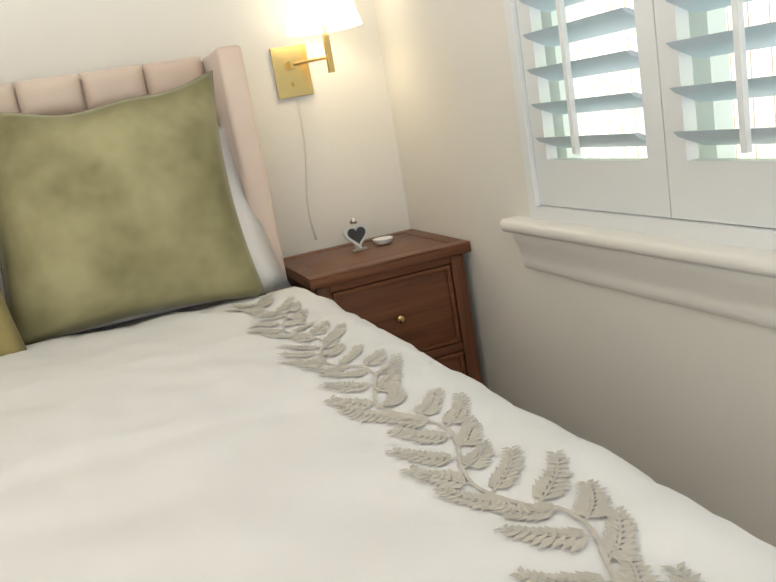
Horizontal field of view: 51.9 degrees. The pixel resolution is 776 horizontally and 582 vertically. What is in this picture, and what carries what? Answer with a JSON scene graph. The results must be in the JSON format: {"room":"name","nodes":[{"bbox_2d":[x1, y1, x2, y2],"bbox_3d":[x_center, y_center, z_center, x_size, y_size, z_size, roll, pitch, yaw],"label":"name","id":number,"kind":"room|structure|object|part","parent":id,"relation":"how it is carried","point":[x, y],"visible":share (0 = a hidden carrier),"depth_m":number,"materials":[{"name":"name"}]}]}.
{"room":"bedroom","nodes":[
{"label":"bedroom","id":0,"kind":"room"},
{"bbox_2d":[0,0,409,257],"bbox_3d":[-1.951,-0.140,1.969,4.500,2.440,0.150,-14,14,-19],"label":"wall","id":1,"kind":"structure","parent":0,"point":[353,167],"depth_m":2.47,"materials":[{"name":"paint"}]},
{"bbox_2d":[269,0,361,239],"bbox_3d":[-0.167,-0.554,2.380,0.252,0.803,0.247,-14,14,-19],"label":"sconce","id":2,"kind":"object","parent":1,"relation":"attached to","point":[291,70],"visible":0.98,"depth_m":2.40,"materials":[{"name":"gold metal"}]},
{"bbox_3d":[-0.257,-0.386,2.498,0.039,0.458,0.010,-14,14,-19],"label":"cord","id":3,"kind":"part","parent":2,"relation":"part of","materials":[{"name":"white plastic"}]},
{"bbox_3d":[-0.201,-0.852,2.304,0.224,0.185,0.224,-14,14,-19],"label":"lamp shade","id":4,"kind":"part","parent":2,"relation":"part of","materials":[{"name":"white fabric"}]},
{"bbox_2d":[373,0,775,546],"bbox_3d":[0.931,-0.266,0.401,0.150,2.440,4.770,-14,14,-19],"label":"wall","id":5,"kind":"structure","parent":0,"point":[679,399],"depth_m":1.91,"materials":[{"name":"paint"}]},
{"bbox_2d":[500,216,775,328],"bbox_3d":[0.707,0.024,1.073,0.137,0.134,2.000,-14,14,-19],"label":"trim","id":6,"kind":"structure","parent":5,"relation":"attached to","point":[733,281],"depth_m":1.47,"materials":[{"name":"white paint"}]},
{"bbox_2d":[503,0,775,250],"bbox_3d":[0.622,-0.629,0.931,0.161,1.220,1.860,-14,14,-19],"label":"window shutters","id":7,"kind":"object","parent":5,"relation":"attached to","point":[691,176],"visible":1,"depth_m":1.44,"materials":[{"name":"white paint"}]},
{"bbox_3d":[-0.858,1.459,-0.009,4.500,0.100,5.070,-14,14,-19],"label":"floor","id":8,"kind":"structure","parent":0,"visible":0},
{"bbox_2d":[283,229,481,382],"bbox_3d":[0.002,0.266,2.454,0.476,0.800,0.424,-14,14,-19],"label":"nightstand","id":9,"kind":"object","parent":8,"relation":"on","point":[410,286],"visible":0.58,"depth_m":2.26,"materials":[{"name":"brown wood"}]},
{"bbox_2d":[343,218,368,251],"bbox_3d":[-0.096,-0.172,2.403,0.080,0.099,0.049,-14,14,-19],"label":"photo frame","id":10,"kind":"object","parent":9,"relation":"on","point":[357,236],"visible":1,"depth_m":2.40,"materials":[{"name":"silver metal"}]},
{"bbox_2d":[373,236,392,244],"bbox_3d":[-0.014,-0.154,2.446,0.066,0.016,0.066,-14,14,-19],"label":"dish","id":11,"kind":"object","parent":9,"relation":"on","point":[382,240],"visible":1,"depth_m":2.43,"materials":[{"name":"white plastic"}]},
{"bbox_2d":[0,44,775,581],"bbox_3d":[-0.857,0.401,1.115,2.175,1.425,2.327,-14,14,-19],"label":"bed","id":12,"kind":"object","parent":8,"relation":"on","point":[194,386],"visible":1,"depth_m":1.15,"materials":[{"name":"beige fabric"}]},
{"bbox_2d":[0,70,266,355],"bbox_3d":[-0.667,-0.207,1.954,0.622,0.577,0.277,-14,14,-19],"label":"pillow","id":13,"kind":"object","parent":12,"relation":"on","point":[127,209],"depth_m":1.87,"materials":[{"name":"green fabric"}]},
{"label":"outside","id":14,"kind":"structure","parent":0,"visible":0},
{"bbox_2d":[566,0,775,157],"bbox_3d":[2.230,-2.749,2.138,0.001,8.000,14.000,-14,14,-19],"label":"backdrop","id":15,"kind":"structure","parent":14,"point":[761,62],"depth_m":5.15,"materials":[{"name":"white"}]}
]}

